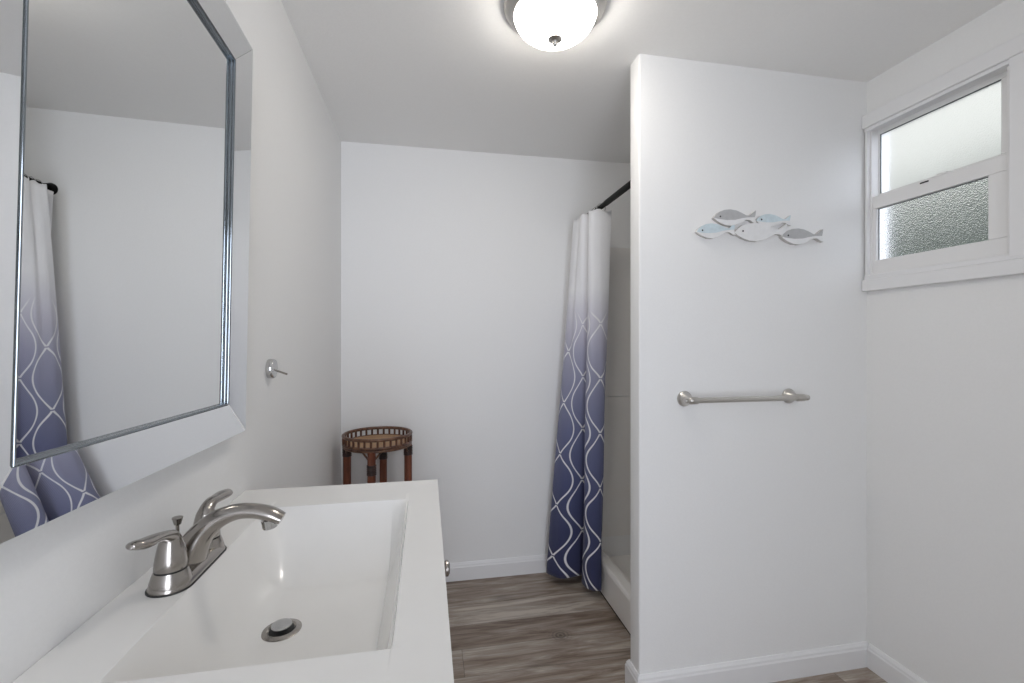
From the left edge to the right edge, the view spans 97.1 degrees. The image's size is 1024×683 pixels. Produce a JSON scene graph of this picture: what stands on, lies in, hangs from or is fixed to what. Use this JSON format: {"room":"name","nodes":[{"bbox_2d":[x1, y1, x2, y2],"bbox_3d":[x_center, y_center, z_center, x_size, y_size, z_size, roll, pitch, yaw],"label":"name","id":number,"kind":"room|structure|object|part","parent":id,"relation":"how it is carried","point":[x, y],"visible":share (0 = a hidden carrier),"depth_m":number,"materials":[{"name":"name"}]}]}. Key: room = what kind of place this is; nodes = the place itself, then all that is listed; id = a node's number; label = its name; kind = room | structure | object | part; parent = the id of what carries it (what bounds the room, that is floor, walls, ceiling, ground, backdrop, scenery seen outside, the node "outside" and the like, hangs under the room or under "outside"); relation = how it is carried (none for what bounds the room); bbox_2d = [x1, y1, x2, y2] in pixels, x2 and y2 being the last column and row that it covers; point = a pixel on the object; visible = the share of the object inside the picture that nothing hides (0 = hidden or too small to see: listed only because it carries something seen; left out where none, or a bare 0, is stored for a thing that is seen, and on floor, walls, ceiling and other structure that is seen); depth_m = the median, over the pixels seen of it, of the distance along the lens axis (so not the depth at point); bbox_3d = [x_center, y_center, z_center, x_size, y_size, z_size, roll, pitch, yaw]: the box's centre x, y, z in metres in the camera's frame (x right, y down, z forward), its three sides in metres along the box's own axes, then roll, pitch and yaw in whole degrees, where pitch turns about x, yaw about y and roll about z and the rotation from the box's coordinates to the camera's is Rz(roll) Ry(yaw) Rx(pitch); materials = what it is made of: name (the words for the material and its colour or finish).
{"room":"bathroom","nodes":[
{"label":"bathroom","id":0,"kind":"room"},
{"bbox_2d":[0,0,340,682],"bbox_3d":[-0.504,0.120,0.269,0.075,2.190,4.067,0,0,-11],"label":"wall","id":1,"kind":"structure","parent":0,"point":[56,575],"depth_m":1.17,"materials":[{"name":"white paint"}]},
{"bbox_2d":[0,0,252,544],"bbox_3d":[-0.518,-0.226,0.669,0.028,0.824,0.613,1,-1,-11],"label":"wall mirror","id":2,"kind":"object","parent":1,"relation":"attached to","point":[125,125],"visible":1,"depth_m":0.57,"materials":[{"name":"silver glass"}]},
{"bbox_2d":[265,359,287,377],"bbox_3d":[-0.617,0.071,1.194,0.048,0.051,0.051,0,0,-11],"label":"wall hook","id":3,"kind":"object","parent":1,"relation":"attached to","point":[271,368],"visible":1,"depth_m":1.18,"materials":[{"name":"silver metal"}]},
{"bbox_3d":[-0.633,0.071,1.191,0.016,0.051,0.051,0,0,-11],"label":"plate","id":4,"kind":"part","parent":3,"relation":"part of","materials":[{"name":"silver metal"}]},
{"bbox_2d":[341,141,630,562],"bbox_3d":[0.161,0.120,2.427,2.036,2.190,0.075,0,0,-11],"label":"wall","id":5,"kind":"structure","parent":0,"point":[455,264],"depth_m":2.31,"materials":[{"name":"white paint"}]},
{"bbox_2d":[445,554,546,581],"bbox_3d":[-0.226,1.171,2.309,1.232,0.088,0.013,0,0,-11],"label":"baseboard","id":6,"kind":"structure","parent":5,"relation":"attached to","point":[470,570],"depth_m":2.33,"materials":[{"name":"white paint"}]},
{"bbox_2d":[602,247,630,536],"bbox_3d":[0.855,0.274,2.102,0.790,1.567,0.822,0,0,-11],"label":"shower surround","id":7,"kind":"object","parent":5,"relation":"attached to","point":[616,521],"visible":0.02,"depth_m":2.46,"materials":[{"name":"plastic"}]},
{"bbox_3d":[0.780,0.678,2.501,0.790,0.757,0.009,0,0,-11],"label":"panel","id":8,"kind":"part","parent":7,"relation":"part of","materials":[{"name":"plastic"}]},
{"bbox_3d":[0.780,-0.107,2.501,0.790,0.806,0.009,0,0,-11],"label":"panel","id":9,"kind":"part","parent":7,"relation":"part of","materials":[{"name":"plastic"}]},
{"bbox_2d":[281,0,1005,163],"bbox_3d":[0.533,-1.005,0.466,2.186,0.060,4.067,0,0,-11],"label":"ceiling","id":10,"kind":"structure","parent":0,"point":[436,74],"depth_m":1.54,"materials":[{"name":"white paint"}]},
{"bbox_2d":[504,0,606,50],"bbox_3d":[0.125,-0.914,1.308,0.296,0.120,0.296,0,0,-11],"label":"ceiling light","id":11,"kind":"object","parent":10,"relation":"attached to","point":[549,25],"visible":1,"depth_m":1.27,"materials":[{"name":"white glass"}]},
{"bbox_2d":[446,572,887,682],"bbox_3d":[0.533,1.245,0.466,2.186,0.060,4.067,0,0,-11],"label":"floor","id":12,"kind":"structure","parent":0,"point":[544,627],"depth_m":1.87,"materials":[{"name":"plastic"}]},
{"bbox_2d":[341,426,412,484],"bbox_3d":[-0.608,0.813,2.048,0.310,0.804,0.310,0,0,-6],"label":"plant stand","id":13,"kind":"object","parent":12,"relation":"on","point":[371,444],"visible":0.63,"depth_m":2.02,"materials":[{"name":"wood"}]},
{"bbox_3d":[-0.742,0.842,2.034,0.038,0.746,0.038,0,0,-6],"label":"leg","id":14,"kind":"part","parent":13,"relation":"part of","materials":[{"name":"red wood"}]},
{"bbox_3d":[-0.594,0.842,1.913,0.038,0.746,0.038,0,0,-6],"label":"leg","id":15,"kind":"part","parent":13,"relation":"part of","materials":[{"name":"red wood"}]},
{"bbox_3d":[-0.621,0.842,2.182,0.038,0.746,0.038,0,0,-6],"label":"leg","id":16,"kind":"part","parent":13,"relation":"part of","materials":[{"name":"red wood"}]},
{"bbox_3d":[-0.474,0.842,2.061,0.038,0.746,0.038,0,0,-6],"label":"leg","id":17,"kind":"part","parent":13,"relation":"part of","materials":[{"name":"red wood"}]},
{"bbox_2d":[444,560,449,576],"bbox_3d":[-0.318,0.791,0.717,0.454,0.848,0.721,0,0,-11],"label":"vanity cabinet","id":18,"kind":"object","parent":12,"relation":"on","point":[446,562],"visible":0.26,"depth_m":0.93,"materials":[{"name":"silver metal"}]},
{"bbox_2d":[12,479,453,682],"bbox_3d":[-0.329,0.399,0.715,0.434,0.116,0.737,0,0,-11],"label":"sink basin","id":19,"kind":"object","parent":18,"relation":"in","point":[349,586],"visible":0.94,"depth_m":0.68,"materials":[{"name":"ceramic"}]},
{"bbox_2d":[125,489,285,597],"bbox_3d":[-0.478,0.295,0.674,0.191,0.094,0.198,0,0,32],"label":"sink faucet","id":20,"kind":"object","parent":19,"relation":"on","point":[180,561],"visible":1,"depth_m":0.66,"materials":[{"name":"silver metal"}]},
{"bbox_3d":[-0.471,0.267,0.597,0.026,0.039,0.091,0,0,-6],"label":"lever","id":21,"kind":"part","parent":20,"relation":"part of","materials":[{"name":"silver metal"}]},
{"bbox_3d":[-0.474,0.288,0.629,0.040,0.052,0.040,0,0,-11],"label":"handle","id":22,"kind":"part","parent":20,"relation":"part of","materials":[{"name":"silver metal"}]},
{"bbox_3d":[-0.500,0.297,0.676,0.014,0.071,0.014,0,0,-11],"label":"pop rod","id":23,"kind":"part","parent":20,"relation":"part of","materials":[{"name":"silver metal"}]},
{"bbox_3d":[-0.484,0.328,0.679,0.054,0.025,0.156,0,0,-11],"label":"deck plate","id":24,"kind":"part","parent":20,"relation":"part of","materials":[{"name":"silver metal"}]},
{"bbox_3d":[-0.493,0.288,0.729,0.040,0.052,0.040,0,0,-11],"label":"handle","id":25,"kind":"part","parent":20,"relation":"part of","materials":[{"name":"silver metal"}]},
{"bbox_3d":[-0.497,0.272,0.760,0.026,0.029,0.090,0,0,-11],"label":"lever","id":26,"kind":"part","parent":20,"relation":"part of","materials":[{"name":"silver metal"}]},
{"bbox_3d":[-0.432,0.295,0.689,0.160,0.094,0.061,0,0,-11],"label":"spout","id":27,"kind":"part","parent":20,"relation":"part of","materials":[{"name":"silver metal"}]},
{"bbox_2d":[600,549,630,635],"bbox_3d":[0.850,1.137,2.100,0.802,0.157,0.821,0,0,-11],"label":"shower pan","id":28,"kind":"object","parent":12,"relation":"on","point":[616,570],"visible":0.17,"depth_m":2.05,"materials":[{"name":"plastic"}]},
{"bbox_2d":[631,54,866,673],"bbox_3d":[0.876,0.120,1.651,0.920,2.190,0.071,0,0,-11],"label":"wall partition","id":29,"kind":"structure","parent":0,"point":[749,519],"depth_m":1.60,"materials":[{"name":"white paint"}]},
{"bbox_2d":[595,180,630,208],"bbox_3d":[0.436,-0.631,2.022,0.052,0.052,0.822,0,0,-11],"label":"curtain rod","id":30,"kind":"object","parent":29,"relation":"attached to","point":[627,186],"visible":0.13,"depth_m":1.94,"materials":[{"name":"black metal"}]},
{"bbox_2d":[546,203,611,590],"bbox_3d":[0.316,0.262,2.229,0.253,1.817,0.304,0,0,-11],"label":"shower curtain","id":31,"kind":"object","parent":30,"relation":"hanging from","point":[576,515],"visible":0.98,"depth_m":2.20,"materials":[{"name":"fabric"}]},
{"bbox_2d":[677,389,809,405],"bbox_3d":[0.803,0.197,1.566,0.481,0.054,0.068,0,0,-11],"label":"towel bar","id":32,"kind":"object","parent":29,"relation":"attached to","point":[684,398],"visible":1,"depth_m":1.54,"materials":[{"name":"grey metal"}]},
{"bbox_3d":[0.598,0.197,1.537,0.054,0.054,0.047,0,0,-11],"label":"post","id":33,"kind":"part","parent":32,"relation":"part of","materials":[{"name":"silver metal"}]},
{"bbox_3d":[1.005,0.197,1.615,0.054,0.054,0.047,0,0,-11],"label":"post","id":34,"kind":"part","parent":32,"relation":"part of","materials":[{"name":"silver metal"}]},
{"bbox_2d":[625,641,868,682],"bbox_3d":[0.870,1.171,1.649,0.933,0.088,0.097,0,0,-11],"label":"baseboard","id":35,"kind":"structure","parent":29,"relation":"attached to","point":[844,657],"depth_m":1.61,"materials":[{"name":"white paint"}]},
{"bbox_2d":[695,209,823,244],"bbox_3d":[0.885,-0.407,1.606,0.509,0.114,0.018,0,0,-11],"label":"wall decoration","id":36,"kind":"object","parent":29,"relation":"attached to","point":[760,228],"visible":1,"depth_m":1.60,"materials":[{"name":"grey paint"}]},
{"bbox_2d":[867,0,1023,682],"bbox_3d":[1.570,0.120,0.662,0.075,2.190,4.067,0,0,-11],"label":"wall","id":37,"kind":"structure","parent":0,"point":[945,361],"depth_m":1.44,"materials":[{"name":"white paint"}]},
{"bbox_2d":[867,643,927,682],"bbox_3d":[1.611,1.171,0.209,0.013,0.088,3.008,0,0,-11],"label":"baseboard","id":38,"kind":"structure","parent":37,"relation":"attached to","point":[880,663],"depth_m":1.61,"materials":[{"name":"white paint"}]},
{"bbox_2d":[862,33,1023,291],"bbox_3d":[1.407,-0.516,1.462,0.101,0.658,0.494,0,0,-11],"label":"window","id":39,"kind":"structure","parent":37,"relation":"in","point":[944,158],"depth_m":1.44,"materials":[{"name":"white paint"}]},
{"bbox_3d":[1.393,-0.395,1.508,0.004,0.204,0.354,0,0,-11],"label":"pane","id":40,"kind":"part","parent":39,"relation":"part of","materials":[{"name":"grey glass"}]},
{"bbox_3d":[1.390,-0.392,1.490,0.023,0.290,0.406,0,0,-11],"label":"sash","id":41,"kind":"part","parent":39,"relation":"part of","materials":[{"name":"white plastic"}]},
{"bbox_3d":[1.411,-0.655,1.504,0.004,0.240,0.374,0,0,-11],"label":"pane","id":42,"kind":"part","parent":39,"relation":"part of","materials":[{"name":"white glass"}]},
{"bbox_3d":[1.413,-0.655,1.492,0.018,0.271,0.406,0,0,-11],"label":"sash","id":43,"kind":"part","parent":39,"relation":"part of","materials":[{"name":"white plastic"}]},
{"bbox_3d":[1.369,-0.814,1.455,0.024,0.062,0.494,0,0,-11],"label":"head casing","id":44,"kind":"part","parent":39,"relation":"part of","materials":[{"name":"white paint"}]}
]}

